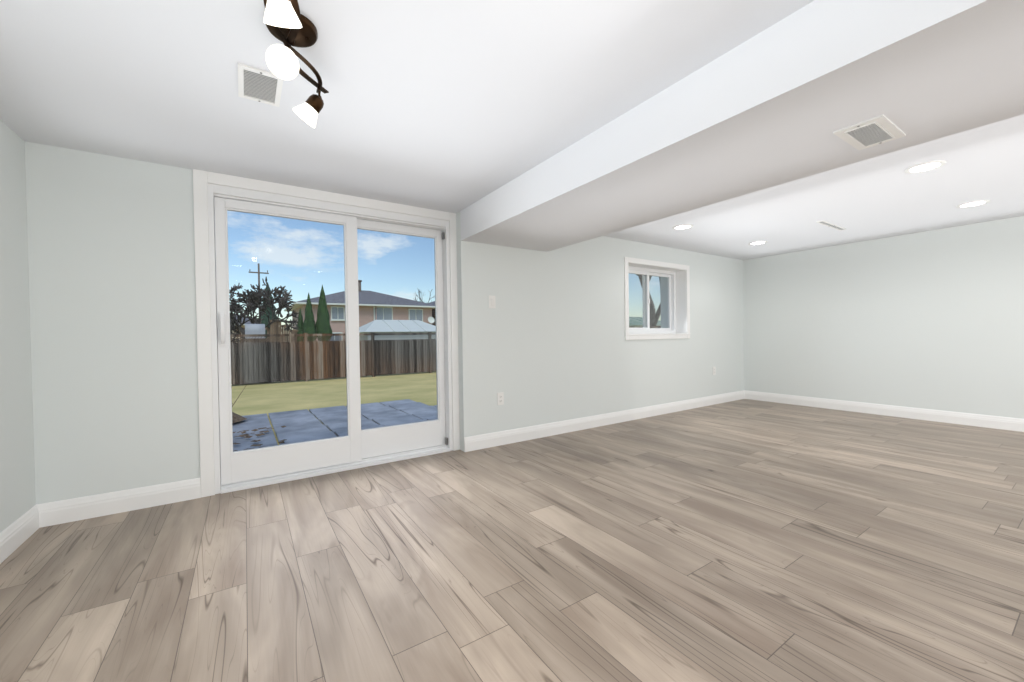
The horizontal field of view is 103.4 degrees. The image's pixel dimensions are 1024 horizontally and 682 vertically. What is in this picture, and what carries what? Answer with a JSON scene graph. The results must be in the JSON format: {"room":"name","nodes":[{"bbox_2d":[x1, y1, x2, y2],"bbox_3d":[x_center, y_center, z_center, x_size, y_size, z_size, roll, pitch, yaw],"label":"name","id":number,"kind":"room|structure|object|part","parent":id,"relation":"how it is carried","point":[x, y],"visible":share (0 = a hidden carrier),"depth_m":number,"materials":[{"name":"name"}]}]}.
{"room":"empty basement room","nodes":[
{"label":"empty basement room","id":0,"kind":"room"},
{"bbox_2d":[0,120,35,532],"bbox_3d":[-0.711,-0.013,-0.982,0.300,2.130,7.500,-1,1,-33],"label":"wall","id":1,"kind":"structure","parent":0,"point":[17,483],"depth_m":2.08,"materials":[{"name":"white paint"}]},
{"bbox_2d":[0,503,43,563],"bbox_3d":[-0.655,0.984,-0.743,0.016,0.128,7.170,-1,1,-33],"label":"baseboard","id":2,"kind":"structure","parent":1,"relation":"attached to","point":[17,533],"depth_m":2.06,"materials":[{"name":"white paint"}]},
{"bbox_2d":[25,141,743,503],"bbox_3d":[0.375,-0.103,4.352,8.000,2.130,0.400,-1,1,-33],"label":"wall","id":3,"kind":"structure","parent":0,"point":[113,321],"depth_m":2.57,"materials":[{"name":"white paint"}]},
{"bbox_2d":[44,478,200,526],"bbox_3d":[-2.321,0.964,2.444,0.696,0.128,0.016,-1,1,-33],"label":"baseboard","id":4,"kind":"structure","parent":3,"relation":"attached to","point":[87,507],"depth_m":2.42,"materials":[{"name":"white paint"}]},
{"bbox_2d":[193,169,459,497],"bbox_3d":[-1.302,-0.063,3.188,1.864,2.130,0.172,-1,1,-33],"label":"sliding door","id":5,"kind":"structure","parent":3,"relation":"attached to","point":[356,447],"depth_m":3.01,"materials":[{"name":"white plastic"}]},
{"bbox_3d":[-1.935,-0.082,2.700,0.032,0.230,0.058,-1,1,-33],"label":"handle","id":6,"kind":"part","parent":5,"relation":"part of","materials":[{"name":"white plastic"}]},
{"bbox_3d":[-1.605,-0.004,2.978,0.913,1.940,0.040,-1,1,-33],"label":"slide panel","id":7,"kind":"part","parent":5,"relation":"part of","materials":[{"name":"glass"}]},
{"bbox_3d":[-0.973,-0.020,3.456,0.829,1.940,0.040,-1,1,-33],"label":"fixed panel","id":8,"kind":"part","parent":5,"relation":"part of","materials":[{"name":"glass"}]},
{"bbox_2d":[442,232,447,444],"bbox_3d":[-0.604,-0.019,3.639,0.016,1.910,0.030,-1,1,-33],"label":"hinge","id":9,"kind":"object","parent":3,"relation":"in","point":[443,238],"depth_m":3.63,"materials":[{"name":"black metal"}]},
{"bbox_2d":[489,295,495,307],"bbox_3d":[-0.181,-0.362,3.734,0.070,0.116,0.015,-1,1,-33],"label":"dimmer switch","id":10,"kind":"object","parent":3,"relation":"attached to","point":[492,303],"visible":1,"depth_m":3.73,"materials":[{"name":"white plastic"}]},
{"bbox_2d":[497,392,503,404],"bbox_3d":[-0.107,0.542,3.791,0.070,0.116,0.009,-1,1,-33],"label":"electrical outlet","id":11,"kind":"object","parent":3,"relation":"attached to","point":[500,398],"visible":1,"depth_m":3.79,"materials":[{"name":"white plastic"}]},
{"bbox_2d":[464,390,743,451],"bbox_3d":[1.576,0.873,4.902,4.790,0.128,0.016,-1,1,-33],"label":"baseboard","id":12,"kind":"structure","parent":3,"relation":"attached to","point":[488,440],"depth_m":4.38,"materials":[{"name":"white paint"}]},
{"bbox_2d":[624,257,690,339],"bbox_3d":[1.788,-0.511,5.176,1.288,0.974,0.262,-1,1,-33],"label":"window","id":13,"kind":"structure","parent":3,"relation":"in","point":[627,260],"depth_m":5.31,"materials":[{"name":"white paint"}]},
{"bbox_3d":[1.540,-0.508,5.090,0.559,0.762,0.032,-1,1,-33],"label":"window sash left","id":14,"kind":"part","parent":13,"relation":"part of","materials":[{"name":"white plastic"}]},
{"bbox_3d":[1.942,-0.519,5.404,0.559,0.762,0.032,-1,1,-33],"label":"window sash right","id":15,"kind":"part","parent":13,"relation":"part of","materials":[{"name":"white plastic"}]},
{"bbox_2d":[0,399,1023,681],"bbox_3d":[2.511,1.036,1.166,8.000,0.120,7.520,-1,1,-33],"label":"floor","id":16,"kind":"structure","parent":0,"point":[748,541],"depth_m":1.79,"materials":[{"name":"laminate"}]},
{"bbox_2d":[0,0,1023,259],"bbox_3d":[2.401,-1.214,1.251,8.000,0.120,7.800,-1,1,-33],"label":"ceiling","id":17,"kind":"structure","parent":0,"point":[452,106],"depth_m":1.89,"materials":[{"name":"white paint"}]},
{"bbox_2d":[238,63,282,106],"bbox_3d":[-1.097,-1.107,1.761,0.160,0.010,0.255,-1,1,-33],"label":"ceiling vent","id":18,"kind":"object","parent":17,"relation":"in","point":[259,85],"visible":0.98,"depth_m":1.75,"materials":[{"name":"white plastic"}]},
{"bbox_2d":[263,0,328,127],"bbox_3d":[-0.735,-0.999,1.421,0.258,0.224,0.673,-1,1,-33],"label":"track","id":19,"kind":"object","parent":17,"relation":"attached to","point":[288,24],"visible":1,"depth_m":1.38,"materials":[{"name":"brown metal"}]},
{"bbox_3d":[-0.769,-0.935,1.353,0.098,0.098,0.096,-1,1,-33],"label":"lamp shade","id":20,"kind":"part","parent":19,"relation":"part of","materials":[{"name":"white glass"}]},
{"bbox_3d":[-0.658,-0.932,1.162,0.098,0.088,0.096,-1,1,-33],"label":"lamp shade","id":21,"kind":"part","parent":19,"relation":"part of","materials":[{"name":"white glass"}]},
{"bbox_3d":[-0.770,-0.948,1.369,0.039,0.044,0.046,-1,1,-33],"label":"spotlight head bulb","id":22,"kind":"part","parent":19,"relation":"part of","materials":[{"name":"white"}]},
{"bbox_3d":[-0.861,-0.942,1.683,0.097,0.094,0.096,-1,1,-33],"label":"lamp shade","id":23,"kind":"part","parent":19,"relation":"part of","materials":[{"name":"white glass"}]},
{"bbox_2d":[673,224,692,229],"bbox_3d":[1.774,-1.182,4.194,0.200,0.009,0.200,-1,1,-33],"label":"recessed light","id":24,"kind":"object","parent":17,"relation":"in","point":[682,226],"visible":1,"depth_m":4.18,"materials":[{"name":"white plastic"}]},
{"bbox_2d":[460,0,1023,251],"bbox_3d":[1.910,-1.012,0.867,0.970,0.260,7.100,-1,1,-33],"label":"bulkhead","id":25,"kind":"object","parent":17,"relation":"attached to","point":[780,102],"visible":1,"depth_m":1.64,"materials":[{"name":"white paint"}]},
{"bbox_2d":[833,115,905,149],"bbox_3d":[1.530,-0.883,1.727,0.300,0.011,0.160,-1,1,-33],"label":"air vent","id":26,"kind":"object","parent":25,"relation":"attached to","point":[874,131],"visible":1,"depth_m":1.71,"materials":[{"name":"white plastic"}]},
{"bbox_2d":[749,241,766,244],"bbox_3d":[3.041,-1.212,4.996,0.200,0.009,0.200,-1,1,-33],"label":"recessed light","id":27,"kind":"object","parent":17,"relation":"in","point":[757,242],"visible":1,"depth_m":4.98,"materials":[{"name":"white plastic"}]},
{"bbox_2d":[816,221,845,230],"bbox_3d":[3.346,-1.206,4.227,0.620,0.010,0.060,-1,1,-33],"label":"ceiling vent","id":28,"kind":"object","parent":17,"relation":"in","point":[831,225],"visible":0.98,"depth_m":4.21,"materials":[{"name":"white plastic"}]},
{"bbox_2d":[904,160,946,172],"bbox_3d":[2.798,-1.177,2.737,0.200,0.009,0.200,-1,1,-33],"label":"recessed light","id":29,"kind":"object","parent":17,"relation":"in","point":[925,166],"visible":1,"depth_m":2.73,"materials":[{"name":"white plastic"}]},
{"bbox_2d":[956,200,989,207],"bbox_3d":[4.062,-1.206,3.562,0.200,0.009,0.200,-1,1,-33],"label":"recessed light","id":30,"kind":"object","parent":17,"relation":"in","point":[973,203],"visible":1,"depth_m":3.55,"materials":[{"name":"white plastic"}]},
{"bbox_2d":[743,216,1023,418],"bbox_3d":[5.738,-0.165,3.224,0.300,2.130,7.400,-1,1,-33],"label":"wall","id":31,"kind":"structure","parent":0,"point":[933,319],"depth_m":4.75,"materials":[{"name":"white paint"}]},
{"bbox_2d":[744,390,1023,431],"bbox_3d":[5.529,0.838,3.288,0.016,0.128,7.070,-1,1,-33],"label":"baseboard","id":32,"kind":"structure","parent":31,"relation":"attached to","point":[988,421],"depth_m":4.75,"materials":[{"name":"white paint"}]},
{"label":"outside","id":33,"kind":"structure","parent":0,"visible":0},
{"bbox_2d":[231,371,436,444],"bbox_3d":[-14.814,1.367,47.848,150.000,1.324,90.500,-1,1,-33],"label":"lawn","id":34,"kind":"structure","parent":33,"point":[272,395],"depth_m":10.22,"materials":[{"name":"green plant"}]},
{"bbox_2d":[230,315,257,342],"bbox_3d":[-29.239,-0.292,38.596,11.900,5.210,9.100,-1,1,-33],"label":"house","id":35,"kind":"structure","parent":34,"relation":"on","point":[243,325],"depth_m":36.87,"materials":[{"name":"beige brick"}]},
{"bbox_2d":[240,324,270,384],"bbox_3d":[-9.177,0.474,14.462,0.900,2.170,0.700,-1,1,-33],"label":"shed","id":36,"kind":"object","parent":34,"relation":"on","point":[251,327],"depth_m":14.25,"materials":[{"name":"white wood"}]},
{"bbox_2d":[249,263,268,323],"bbox_3d":[-17.648,-1.762,28.273,1.200,7.300,0.150,-1,1,-33],"label":"utility pole","id":37,"kind":"object","parent":34,"relation":"on","point":[259,272],"depth_m":28.21,"materials":[{"name":"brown wood"}]},
{"bbox_2d":[229,277,298,342],"bbox_3d":[-11.254,-0.707,16.436,4.172,4.548,6.006,-1,1,-33],"label":"tree","id":38,"kind":"object","parent":34,"relation":"on","point":[282,301],"depth_m":15.71,"materials":[{"name":"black plant"}]},
{"bbox_2d":[231,319,297,341],"bbox_3d":[-13.018,0.272,21.075,3.100,2.700,2.530,-1,1,-33],"label":"bush","id":39,"kind":"object","parent":34,"relation":"on","point":[277,328],"depth_m":20.40,"materials":[{"name":"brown plant"}]},
{"bbox_2d":[261,282,281,340],"bbox_3d":[-21.364,-1.654,35.172,3.239,7.000,2.984,-1,1,-33],"label":"spruce","id":40,"kind":"object","parent":34,"relation":"on","point":[265,320],"depth_m":34.89,"materials":[{"name":"green plant"}]},
{"bbox_2d":[297,285,332,340],"bbox_3d":[-11.175,-0.829,22.858,1.892,4.800,0.980,-1,1,-33],"label":"cedar","id":41,"kind":"object","parent":34,"relation":"on","point":[322,316],"depth_m":22.70,"materials":[{"name":"green plant"}]},
{"bbox_2d":[230,332,435,384],"bbox_3d":[-7.705,0.615,14.477,18.598,1.805,0.130,-1,1,-33],"label":"fence","id":42,"kind":"object","parent":34,"relation":"on","point":[396,353],"depth_m":14.87,"materials":[{"name":"brown wood"}]},
{"bbox_2d":[232,399,436,450],"bbox_3d":[-2.924,1.197,4.999,7.296,0.198,4.246,-1,1,-33],"label":"patio","id":43,"kind":"structure","parent":34,"relation":"on","point":[255,421],"depth_m":5.87,"materials":[{"name":"stone"}]},
{"bbox_2d":[232,386,246,422],"bbox_3d":[-4.650,0.887,5.569,1.679,0.597,1.710,-1,1,-33],"label":"brush pile","id":44,"kind":"object","parent":43,"relation":"on","point":[235,416],"depth_m":5.96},
{"bbox_2d":[233,426,286,450],"bbox_3d":[-2.825,1.120,4.185,1.018,0.087,2.447,-1,1,-33],"label":"dead leaves","id":45,"kind":"object","parent":43,"relation":"on","point":[260,434],"depth_m":4.85,"materials":[{"name":"plant"}]},
{"bbox_2d":[284,280,434,340],"bbox_3d":[-12.267,-1.462,32.794,10.250,6.820,8.700,-1,1,-33],"label":"house","id":46,"kind":"structure","parent":34,"relation":"on","point":[377,299],"depth_m":29.85,"materials":[{"name":"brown brick"}]},
{"bbox_2d":[428,317,434,322],"bbox_3d":[-6.416,-1.565,31.786,0.560,0.705,0.524,-1,1,-33],"label":"dish","id":47,"kind":"object","parent":46,"relation":"attached to","point":[431,319],"depth_m":31.73,"materials":[{"name":"white metal"}]},
{"bbox_2d":[359,319,435,339],"bbox_3d":[-5.760,0.219,20.436,4.160,2.614,3.766,-1,1,-33],"label":"shed","id":48,"kind":"object","parent":34,"relation":"on","point":[394,327],"depth_m":19.24,"materials":[{"name":"white metal"}]},
{"bbox_2d":[414,288,433,302],"bbox_3d":[-11.178,-2.474,49.419,3.698,7.946,7.192,-1,1,-33],"label":"tree","id":49,"kind":"object","parent":34,"relation":"on","point":[422,297],"depth_m":49.23,"materials":[{"name":"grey plant"}]},
{"bbox_2d":[428,301,435,325],"bbox_3d":[-3.474,-1.465,40.350,12.350,6.360,8.600,-1,1,-33],"label":"house","id":50,"kind":"structure","parent":34,"relation":"on","point":[433,314],"depth_m":35.21,"materials":[{"name":"brown brick"}]},
{"bbox_2d":[629,317,660,326],"bbox_3d":[6.403,-0.062,21.528,3.560,2.494,3.366,-1,1,-33],"label":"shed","id":51,"kind":"object","parent":34,"relation":"on","point":[634,322],"depth_m":20.30,"materials":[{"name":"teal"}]},
{"bbox_2d":[636,274,660,325],"bbox_3d":[4.974,-2.122,14.123,5.113,6.587,7.417,-1,1,-33],"label":"tree","id":52,"kind":"object","parent":34,"relation":"on","point":[657,312],"depth_m":14.92,"materials":[{"name":"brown plant"}]}
]}

